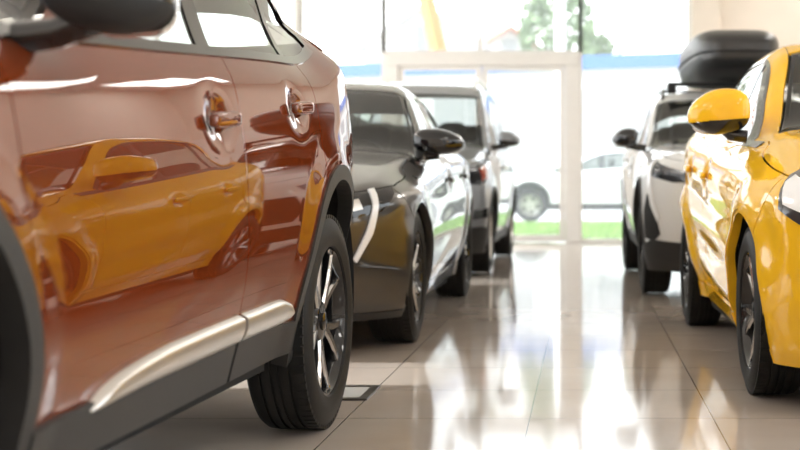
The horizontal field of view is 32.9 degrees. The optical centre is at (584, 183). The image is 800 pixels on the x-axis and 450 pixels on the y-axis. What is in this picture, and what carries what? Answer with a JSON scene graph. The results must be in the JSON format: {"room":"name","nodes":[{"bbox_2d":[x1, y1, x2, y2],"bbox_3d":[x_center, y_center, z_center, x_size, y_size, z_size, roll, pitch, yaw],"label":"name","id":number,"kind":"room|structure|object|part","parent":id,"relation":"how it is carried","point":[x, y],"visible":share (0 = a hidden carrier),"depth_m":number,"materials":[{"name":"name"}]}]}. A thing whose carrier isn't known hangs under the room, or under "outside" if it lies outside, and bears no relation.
{"room":"car showroom","nodes":[
{"label":"car showroom","id":0,"kind":"room"},
{"bbox_2d":[2,14,43,23],"bbox_3d":[-7.700,-1.540,18.375,0.600,4.700,0.250,0,0,0],"label":"wall","id":1,"kind":"structure","parent":0,"point":[36,16],"depth_m":18.25,"materials":[{"name":"white paint"}]},
{"bbox_2d":[268,0,299,44],"bbox_3d":[-4.120,-1.540,18.295,0.400,4.700,0.410,0,0,0],"label":"wall column","id":2,"kind":"structure","parent":0,"point":[288,10],"depth_m":18.09,"materials":[{"name":"white paint"}]},
{"bbox_2d":[107,242,799,449],"bbox_3d":[-1.500,0.870,5.625,13.600,0.120,25.850,0,0,0],"label":"floor","id":3,"kind":"structure","parent":0,"point":[560,345],"depth_m":5.43,"materials":[{"name":"tile"}]},
{"bbox_2d":[0,0,353,449],"bbox_3d":[-1.805,0.006,3.124,2.100,1.605,4.349,0,0,-2],"label":"car","id":4,"kind":"object","parent":3,"relation":"on","point":[175,217],"visible":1,"depth_m":2.81,"materials":[{"name":"orange paint"}]},
{"bbox_3d":[-0.914,-0.274,2.326,0.169,0.096,0.060,0,0,2],"label":"mirror arm","id":5,"kind":"part","parent":4,"relation":"part of","materials":[{"name":"black plastic"}]},
{"bbox_3d":[-0.933,0.036,2.784,0.125,0.743,1.231,0,0,2],"label":"door","id":6,"kind":"part","parent":4,"relation":"part of","materials":[{"name":"orange paint"}]},
{"bbox_3d":[-0.959,-0.359,3.384,0.080,0.239,2.371,0,0,1],"label":"belt moulding","id":7,"kind":"part","parent":4,"relation":"part of","materials":[{"name":"black"}]},
{"bbox_3d":[-0.863,-0.155,3.200,0.026,0.047,0.210,0,0,2],"label":"door handle","id":8,"kind":"part","parent":4,"relation":"part of","materials":[{"name":"orange paint"}]},
{"bbox_3d":[-0.886,0.010,3.793,0.119,0.794,0.838,0,0,2],"label":"door","id":9,"kind":"part","parent":4,"relation":"part of","materials":[{"name":"orange paint"}]},
{"bbox_3d":[-0.838,-0.226,3.955,0.026,0.047,0.210,0,0,2],"label":"door handle","id":10,"kind":"part","parent":4,"relation":"part of","materials":[{"name":"orange paint"}]},
{"bbox_2d":[342,385,380,400],"bbox_3d":[-0.879,0.806,5.110,0.140,0.008,0.367,0,0,0],"label":"socket","id":11,"kind":"object","parent":3,"relation":"on","point":[351,392],"visible":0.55,"depth_m":5.12,"materials":[{"name":"grey metal"}]},
{"bbox_3d":[-0.985,0.807,5.140,0.272,0.005,0.272,0,0,0],"label":"socket lid","id":12,"kind":"part","parent":11,"relation":"part of","materials":[{"name":"silver metal"}]},
{"bbox_2d":[345,83,472,340],"bbox_3d":[-1.791,0.074,8.274,2.116,1.469,4.628,0,0,-4],"label":"car","id":13,"kind":"object","parent":3,"relation":"on","point":[411,230],"visible":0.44,"depth_m":7.09,"materials":[{"name":"grey paint"}]},
{"bbox_2d":[353,188,378,262],"bbox_3d":[-1.017,0.192,6.232,0.068,0.348,0.181,0,0,20],"label":"light","id":14,"kind":"object","parent":13,"relation":"attached to","point":[366,200],"depth_m":6.22,"materials":[{"name":"white plastic"}]},
{"bbox_3d":[-0.937,-0.188,8.614,0.075,0.165,2.372,0,0,-1],"label":"belt moulding","id":15,"kind":"part","parent":13,"relation":"part of","materials":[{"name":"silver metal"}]},
{"bbox_3d":[-0.887,0.176,7.913,0.117,0.724,1.025,0,0,0],"label":"door","id":16,"kind":"part","parent":13,"relation":"part of","materials":[{"name":"grey paint"}]},
{"bbox_2d":[413,128,464,160],"bbox_3d":[-0.839,-0.226,7.648,0.290,0.187,0.221,0,0,0],"label":"mirror","id":17,"kind":"object","parent":13,"relation":"attached to","point":[429,143],"depth_m":7.57,"materials":[{"name":"black plastic"}]},
{"bbox_3d":[-0.904,0.574,8.223,0.093,0.097,2.077,0,0,-1],"label":"sill","id":18,"kind":"part","parent":13,"relation":"part of","materials":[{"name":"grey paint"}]},
{"bbox_3d":[-0.821,-0.030,8.268,0.026,0.045,0.210,0,0,0],"label":"door handle","id":19,"kind":"part","parent":13,"relation":"part of","materials":[{"name":"grey paint"}]},
{"bbox_3d":[-0.874,0.152,8.986,0.132,0.771,1.150,0,0,0],"label":"door","id":20,"kind":"part","parent":13,"relation":"part of","materials":[{"name":"grey paint"}]},
{"bbox_3d":[-0.818,-0.060,9.208,0.026,0.045,0.210,0,0,0],"label":"door handle","id":21,"kind":"part","parent":13,"relation":"part of","materials":[{"name":"grey paint"}]},
{"bbox_2d":[350,78,519,271],"bbox_3d":[-1.741,-0.147,13.543,2.248,1.912,4.415,0,0,1],"label":"car","id":22,"kind":"object","parent":3,"relation":"on","point":[489,159],"visible":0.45,"depth_m":13.19,"materials":[{"name":"paint"}]},
{"bbox_3d":[-2.351,-1.020,14.330,0.041,0.166,1.959,0,0,1],"label":"roof rail","id":23,"kind":"part","parent":22,"relation":"part of","materials":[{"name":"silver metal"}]},
{"bbox_3d":[-1.331,-0.130,14.466,0.560,0.646,0.275,0,0,1],"label":"seat backrest","id":24,"kind":"part","parent":22,"relation":"part of","materials":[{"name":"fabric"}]},
{"bbox_2d":[473,208,487,219],"bbox_3d":[-0.910,0.260,11.635,0.026,0.101,0.189,0,0,35],"label":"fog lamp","id":25,"kind":"object","parent":22,"relation":"attached to","point":[478,213],"depth_m":11.62,"materials":[{"name":"black plastic"}]},
{"bbox_3d":[-1.115,-1.020,14.317,0.041,0.166,1.959,0,0,0],"label":"roof rail","id":26,"kind":"part","parent":22,"relation":"part of","materials":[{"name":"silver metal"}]},
{"bbox_3d":[-0.864,0.066,13.125,0.090,0.803,1.027,0,0,1],"label":"door","id":27,"kind":"part","parent":22,"relation":"part of","materials":[{"name":"paint"}]},
{"bbox_3d":[-0.879,-0.334,14.016,0.040,0.104,2.751,0,0,1],"label":"belt moulding","id":28,"kind":"part","parent":22,"relation":"part of","materials":[{"name":"white"}]},
{"bbox_3d":[-0.886,0.510,13.591,0.092,0.104,2.009,0,0,0],"label":"sill","id":29,"kind":"part","parent":22,"relation":"part of","materials":[{"name":"grey plastic"}]},
{"bbox_2d":[491,131,519,149],"bbox_3d":[-0.764,-0.416,12.809,0.279,0.187,0.221,0,0,0],"label":"mirror","id":30,"kind":"object","parent":22,"relation":"attached to","point":[507,139],"depth_m":12.73,"materials":[{"name":"black plastic"}]},
{"bbox_3d":[-0.839,0.056,14.182,0.084,0.824,1.078,0,0,1],"label":"door","id":31,"kind":"part","parent":22,"relation":"part of","materials":[{"name":"paint"}]},
{"bbox_2d":[385,53,579,242],"bbox_3d":[-1.405,-0.495,18.293,2.670,2.610,0.193,0,0,0],"label":"door","id":32,"kind":"structure","parent":3,"relation":"on","point":[568,64],"depth_m":18.25,"materials":[{"name":"white metal"}]},
{"bbox_2d":[612,88,799,292],"bbox_3d":[1.198,-0.019,11.202,2.100,1.656,4.349,0,0,-5],"label":"car","id":33,"kind":"object","parent":3,"relation":"on","point":[652,180],"visible":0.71,"depth_m":9.97,"materials":[{"name":"white paint"}]},
{"bbox_3d":[0.401,0.010,11.894,0.119,0.794,0.843,0,0,-1],"label":"door","id":34,"kind":"part","parent":33,"relation":"part of","materials":[{"name":"white paint"}]},
{"bbox_2d":[612,128,646,151],"bbox_3d":[0.348,-0.346,10.423,0.269,0.187,0.221,0,0,0],"label":"mirror","id":35,"kind":"object","parent":33,"relation":"attached to","point":[627,138],"depth_m":10.34,"materials":[{"name":"black plastic"}]},
{"bbox_3d":[0.435,0.453,11.190,0.086,0.108,1.855,0,0,0],"label":"sill","id":36,"kind":"part","parent":33,"relation":"part of","materials":[{"name":"grey plastic"}]},
{"bbox_3d":[0.427,0.036,10.882,0.124,0.743,1.231,0,0,-1],"label":"door","id":37,"kind":"part","parent":33,"relation":"part of","materials":[{"name":"white paint"}]},
{"bbox_2d":[647,158,659,220],"bbox_3d":[0.481,0.036,9.394,0.085,0.448,0.228,0,0,-1],"label":"fender","id":38,"kind":"object","parent":33,"relation":"attached to","point":[653,172],"depth_m":9.34,"materials":[{"name":"white metal"}]},
{"bbox_3d":[0.678,-0.775,11.969,0.046,0.146,1.512,0,0,2],"label":"roof rail","id":39,"kind":"part","parent":33,"relation":"part of","materials":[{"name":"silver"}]},
{"bbox_2d":[660,30,799,94],"bbox_3d":[1.250,-1.035,11.700,1.130,0.550,2.072,0,0,-1],"label":"box","id":40,"kind":"object","parent":33,"relation":"on","point":[711,60],"visible":0.75,"depth_m":10.83,"materials":[{"name":"grey plastic"}]},
{"bbox_3d":[1.250,-1.162,11.700,0.750,0.296,2.040,0,0,-1],"label":"box lid","id":41,"kind":"part","parent":40,"relation":"part of","materials":[{"name":"grey plastic"}]},
{"bbox_2d":[679,44,799,393],"bbox_3d":[1.452,0.042,6.348,2.019,1.534,4.049,0,0,-1],"label":"hatchback car","id":42,"kind":"object","parent":3,"relation":"on","point":[739,201],"visible":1,"depth_m":5.51,"materials":[{"name":"yellow paint"}]},
{"bbox_3d":[0.554,-0.085,7.257,0.026,0.045,0.210,0,0,-1],"label":"door handle","id":43,"kind":"part","parent":42,"relation":"part of","materials":[{"name":"yellow paint"}]},
{"bbox_3d":[0.568,-0.045,6.497,0.026,0.045,0.210,0,0,-1],"label":"door handle","id":44,"kind":"part","parent":42,"relation":"part of","materials":[{"name":"yellow paint"}]},
{"bbox_3d":[0.633,0.110,7.090,0.175,0.836,0.898,0,0,-1],"label":"door","id":45,"kind":"part","parent":42,"relation":"part of","materials":[{"name":"yellow paint"}]},
{"bbox_3d":[0.662,0.563,6.408,0.102,0.098,1.871,0,0,0],"label":"sill","id":46,"kind":"part","parent":42,"relation":"part of","materials":[{"name":"yellow paint"}]},
{"bbox_2d":[687,88,749,142],"bbox_3d":[0.590,-0.301,5.878,0.270,0.242,0.221,0,0,0],"label":"mirror","id":47,"kind":"object","parent":42,"relation":"attached to","point":[724,111],"depth_m":5.79,"materials":[{"name":"yellow plastic"}]},
{"bbox_3d":[0.668,0.144,6.148,0.162,0.766,1.016,0,0,-1],"label":"door","id":48,"kind":"part","parent":42,"relation":"part of","materials":[{"name":"yellow paint"}]},
{"bbox_3d":[0.694,0.113,6.514,0.132,0.743,1.649,0,0,-1],"label":"door trim","id":49,"kind":"part","parent":42,"relation":"part of","materials":[{"name":"plastic"}]},
{"bbox_3d":[0.723,-0.255,6.680,0.067,0.210,2.021,0,0,-1],"label":"belt moulding","id":50,"kind":"part","parent":42,"relation":"part of","materials":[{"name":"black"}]},
{"bbox_2d":[514,210,621,241],"bbox_3d":[0.000,0.890,79.275,120.000,0.120,121.450,0,0,0],"label":"ground","id":51,"kind":"structure","parent":0,"point":[592,215],"depth_m":33.97,"materials":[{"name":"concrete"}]},
{"bbox_2d":[355,5,493,62],"bbox_3d":[-9.400,-4.880,80.500,8.000,11.380,6.000,0,0,0],"label":"gabled house","id":52,"kind":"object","parent":51,"relation":"on","point":[407,33],"visible":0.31,"depth_m":78.00,"materials":[{"name":"white paint"}]},
{"bbox_2d":[419,0,446,50],"bbox_3d":[-7.475,-6.230,65.000,3.151,14.080,2.000,0,0,0],"label":"boom","id":53,"kind":"object","parent":51,"relation":"on","point":[430,16],"visible":0.02,"depth_m":64.80,"materials":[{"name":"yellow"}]},
{"bbox_2d":[483,25,536,50],"bbox_3d":[-6.034,-4.830,91.344,6.000,11.280,8.000,0,0,-17],"label":"gabled house","id":54,"kind":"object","parent":51,"relation":"on","point":[506,39],"visible":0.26,"depth_m":87.86,"materials":[{"name":"white paint"}]},
{"bbox_2d":[337,52,686,171],"bbox_3d":[-9.746,-1.840,55.309,56.400,5.340,9.450,0,0,20],"label":"building","id":55,"kind":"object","parent":51,"relation":"on","point":[618,91],"visible":0.04,"depth_m":47.43,"materials":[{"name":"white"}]},
{"bbox_2d":[517,0,595,55],"bbox_3d":[-1.372,-5.623,65.867,4.085,12.884,4.153,0,0,0],"label":"tree","id":56,"kind":"object","parent":51,"relation":"on","point":[533,19],"visible":0.3,"depth_m":65.31,"materials":[{"name":"green plant"}]},
{"bbox_2d":[553,0,564,210],"bbox_3d":[0.150,-3.415,40.000,2.200,8.450,0.400,0,0,0],"label":"lamp post","id":57,"kind":"object","parent":51,"relation":"on","point":[559,4],"visible":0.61,"depth_m":39.87,"materials":[{"name":"grey metal"}]},
{"bbox_2d":[514,219,621,238],"bbox_3d":[-1.751,0.765,23.403,10.561,0.130,7.659,0,0,0],"label":"grass","id":58,"kind":"structure","parent":51,"relation":"on","point":[599,230],"depth_m":22.55,"materials":[{"name":"green plant"}]},
{"bbox_2d":[514,147,624,220],"bbox_3d":[0.163,-0.001,29.054,4.349,1.590,2.100,0,0,-4],"label":"parked car","id":59,"kind":"object","parent":51,"relation":"on","point":[537,190],"visible":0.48,"depth_m":28.15,"materials":[{"name":"white paint"}]},
{"bbox_2d":[551,163,559,171],"bbox_3d":[-0.601,-0.346,28.082,0.221,0.187,0.268,0,0,0],"label":"mirror","id":60,"kind":"object","parent":59,"relation":"attached to","point":[555,166],"depth_m":27.99,"materials":[{"name":"white mirror"}]},
{"bbox_3d":[-0.143,0.036,28.169,1.231,0.743,0.124,0,0,0],"label":"door","id":61,"kind":"part","parent":59,"relation":"part of","materials":[{"name":"white paint"}]},
{"bbox_3d":[0.165,0.453,28.183,1.834,0.108,0.086,0,0,-1],"label":"sill","id":62,"kind":"part","parent":59,"relation":"part of","materials":[{"name":"grey plastic"}]},
{"bbox_3d":[0.455,-0.359,28.218,2.371,0.239,0.080,0,0,-1],"label":"belt moulding","id":63,"kind":"part","parent":59,"relation":"part of","materials":[{"name":"white"}]},
{"bbox_3d":[0.939,-0.723,28.428,1.510,0.146,0.118,0,0,0],"label":"roof rail","id":64,"kind":"part","parent":59,"relation":"part of","materials":[{"name":"white"}]},
{"bbox_3d":[0.867,0.010,28.162,0.838,0.794,0.119,0,0,0],"label":"door","id":65,"kind":"part","parent":59,"relation":"part of","materials":[{"name":"white paint"}]},
{"bbox_2d":[582,13,621,55],"bbox_3d":[0.558,-4.484,75.848,3.038,10.610,3.229,0,0,24],"label":"tree","id":66,"kind":"object","parent":51,"relation":"on","point":[600,41],"visible":0.09,"depth_m":75.50,"materials":[{"name":"green plant"}]},
{"bbox_2d":[691,0,719,89],"bbox_3d":[1.650,-1.540,18.305,0.380,4.700,0.390,0,0,0],"label":"wall pier","id":67,"kind":"object","parent":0,"point":[705,14],"depth_m":18.11,"materials":[{"name":"beige paint"}]},
{"bbox_2d":[720,0,799,47],"bbox_3d":[3.410,-1.540,18.375,3.180,4.700,0.250,0,0,0],"label":"wall","id":68,"kind":"structure","parent":0,"point":[781,18],"depth_m":18.25,"materials":[{"name":"beige paint"}]},
{"bbox_2d":[755,86,798,95],"bbox_3d":[3.420,-0.530,18.235,3.160,2.680,0.030,0,0,0],"label":"trim","id":69,"kind":"structure","parent":68,"relation":"attached to","point":[758,88],"depth_m":18.22,"materials":[{"name":"white"}]},
{"bbox_3d":[-2.970,-3.615,18.380,8.860,0.550,0.220,0,0,0],"label":"wall","id":70,"kind":"structure","parent":0,"visible":0},
{"bbox_2d":[300,0,386,121],"bbox_3d":[-3.345,-1.280,18.330,1.210,4.180,0.100,0,0,0],"label":"window","id":71,"kind":"structure","parent":70,"relation":"in","point":[384,4],"depth_m":18.28,"materials":[{"name":"white metal"}]},
{"bbox_2d":[382,0,581,52],"bbox_3d":[-1.417,-2.575,18.330,2.755,1.580,0.100,0,0,0],"label":"window","id":72,"kind":"structure","parent":70,"relation":"in","point":[480,2],"depth_m":18.28,"materials":[{"name":"white metal"}]},
{"bbox_2d":[578,0,690,242],"bbox_3d":[0.688,-1.280,18.330,1.555,4.170,0.100,0,0,0],"label":"window","id":73,"kind":"structure","parent":70,"relation":"in","point":[688,1],"depth_m":18.28,"materials":[{"name":"white metal"}]}
]}

